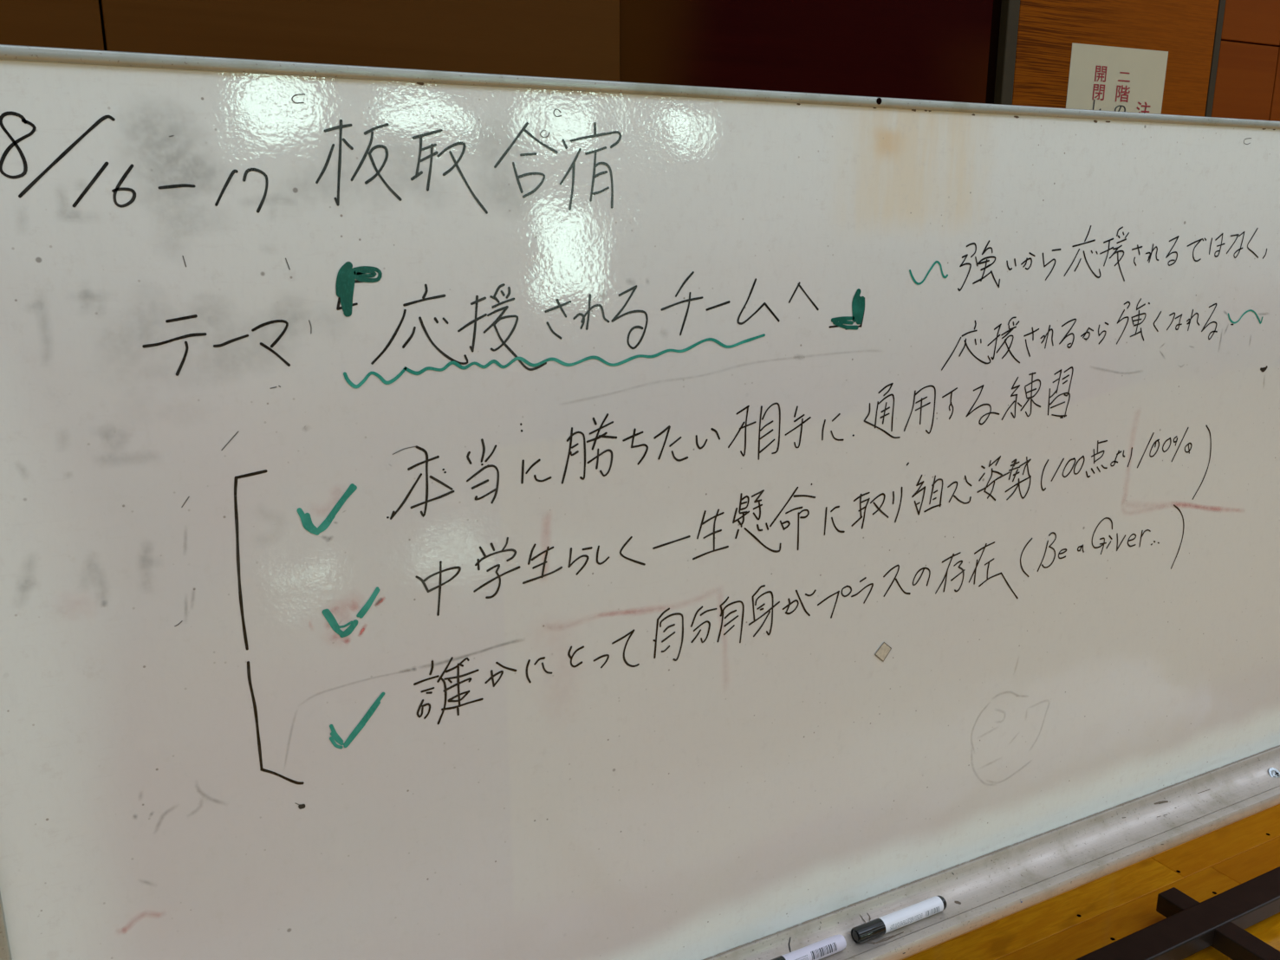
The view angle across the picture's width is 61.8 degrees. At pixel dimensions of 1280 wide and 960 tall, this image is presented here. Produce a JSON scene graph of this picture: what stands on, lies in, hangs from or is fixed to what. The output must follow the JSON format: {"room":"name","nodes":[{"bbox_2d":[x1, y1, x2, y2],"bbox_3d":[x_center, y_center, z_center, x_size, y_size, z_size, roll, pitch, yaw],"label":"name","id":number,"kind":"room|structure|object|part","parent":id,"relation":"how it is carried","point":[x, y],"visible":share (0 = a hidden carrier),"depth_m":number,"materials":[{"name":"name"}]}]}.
{"room":"school gymnasium","nodes":[
{"label":"school gymnasium","id":0,"kind":"room"},
{"bbox_2d":[0,0,1279,121],"bbox_3d":[1.981,-1.510,2.706,20.500,4.900,0.120,-7,16,-27],"label":"wall","id":1,"kind":"structure","parent":0,"point":[571,39],"depth_m":1.66,"materials":[{"name":"brown wood"}]},
{"bbox_3d":[-1.541,-1.085,0.836,1.876,4.800,0.028,-7,16,-27],"label":"wall panel","id":2,"kind":"part","parent":1,"relation":"part of","materials":[{"name":"brown wood"}]},
{"bbox_3d":[-0.374,-1.238,1.435,0.758,4.800,0.028,-7,16,-27],"label":"wall panel","id":3,"kind":"part","parent":1,"relation":"part of","materials":[{"name":"brown wood"}]},
{"bbox_2d":[619,0,1001,103],"bbox_3d":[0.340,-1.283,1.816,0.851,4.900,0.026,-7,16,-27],"label":"door","id":4,"kind":"structure","parent":1,"relation":"in","point":[945,50],"depth_m":1.93,"materials":[{"name":"red wood"}]},
{"bbox_2d":[994,0,1020,104],"bbox_3d":[0.730,-1.334,2.014,0.031,4.900,0.029,-7,16,-27],"label":"trim","id":5,"kind":"structure","parent":1,"relation":"attached to","point":[1010,9],"depth_m":2.12,"materials":[{"name":"grey paint"}]},
{"bbox_3d":[1.010,-1.419,2.145,0.602,4.800,0.028,-7,16,-27],"label":"wall panel","id":6,"kind":"part","parent":1,"relation":"part of","materials":[{"name":"orange wood"}]},
{"bbox_2d":[1065,43,1168,114],"bbox_3d":[1.018,-0.813,2.286,0.300,0.212,0.001,-7,16,-27],"label":"paper notice","id":7,"kind":"object","parent":1,"relation":"attached to","point":[1104,78],"visible":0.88,"depth_m":2.27,"materials":[{"name":"white paper"}]},
{"bbox_2d":[1204,0,1226,116],"bbox_3d":[1.288,-1.455,2.288,0.020,4.800,0.029,-7,16,-27],"label":"trim","id":8,"kind":"structure","parent":1,"relation":"attached to","point":[1221,3],"depth_m":2.40,"materials":[{"name":"grey paint"}]},
{"bbox_3d":[1.391,-0.558,2.573,0.213,0.916,0.028,-7,16,-27],"label":"wall panel","id":9,"kind":"part","parent":1,"relation":"part of","materials":[{"name":"red wood"}]},
{"bbox_3d":[1.392,-1.449,2.346,0.213,0.916,0.028,-7,16,-27],"label":"wall panel","id":10,"kind":"part","parent":1,"relation":"part of","materials":[{"name":"red wood"}]},
{"bbox_3d":[2.291,-0.675,3.035,1.816,0.916,0.028,-7,16,-27],"label":"wall panel","id":11,"kind":"part","parent":1,"relation":"part of","materials":[{"name":"red wood"}]},
{"bbox_2d":[901,804,1279,959],"bbox_3d":[5.004,2.304,-2.213,20.500,0.060,12.800,-7,16,-27],"label":"floor","id":12,"kind":"structure","parent":0,"point":[1074,924],"depth_m":2.62,"materials":[{"name":"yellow wood"}]},
{"bbox_2d":[0,44,1279,959],"bbox_3d":[0.768,0.396,1.586,3.500,1.759,0.943,-7,16,-27],"label":"whiteboard","id":13,"kind":"object","parent":12,"relation":"on","point":[444,515],"visible":1,"depth_m":1.00,"materials":[{"name":"plastic"}]},
{"bbox_3d":[-0.497,0.180,0.789,0.010,0.930,0.030,-7,16,-27],"label":"rail","id":14,"kind":"part","parent":13,"relation":"part of","materials":[{"name":"metal"}]},
{"bbox_3d":[0.523,-0.407,1.198,2.320,0.010,0.028,-7,16,-27],"label":"rail","id":15,"kind":"part","parent":13,"relation":"part of","materials":[{"name":"metal"}]},
{"bbox_2d":[770,934,846,959],"bbox_3d":[0.178,0.540,1.207,0.129,0.019,0.019,-7,16,-27],"label":"marker pen","id":16,"kind":"object","parent":13,"relation":"on","point":[828,946],"visible":1,"depth_m":1.21,"materials":[{"name":"white plastic"}]},
{"bbox_2d":[874,642,891,661],"bbox_3d":[0.273,0.193,1.202,0.024,0.024,0.001,-7,16,-27],"label":"scrap","id":17,"kind":"object","parent":13,"relation":"attached to","point":[884,650],"visible":1,"depth_m":1.20,"materials":[{"name":"beige paper"}]},
{"bbox_2d":[851,895,946,944],"bbox_3d":[0.310,0.523,1.275,0.135,0.019,0.019,-7,16,-27],"label":"marker pen","id":18,"kind":"object","parent":13,"relation":"on","point":[873,929],"visible":1,"depth_m":1.26,"materials":[{"name":"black plastic"}]},
{"bbox_2d":[890,914,922,930],"bbox_3d":[0.316,0.524,1.268,0.050,0.006,0.001,-7,16,-27],"label":"print","id":19,"kind":"object","parent":18,"relation":"on","point":[897,921],"depth_m":1.27},
{"bbox_2d":[707,746,1279,959],"bbox_3d":[0.541,0.499,1.394,2.320,0.048,0.066,-7,16,-27],"label":"tray","id":20,"kind":"object","parent":13,"relation":"on","point":[989,884],"depth_m":1.38,"materials":[{"name":"metal"}]}
]}

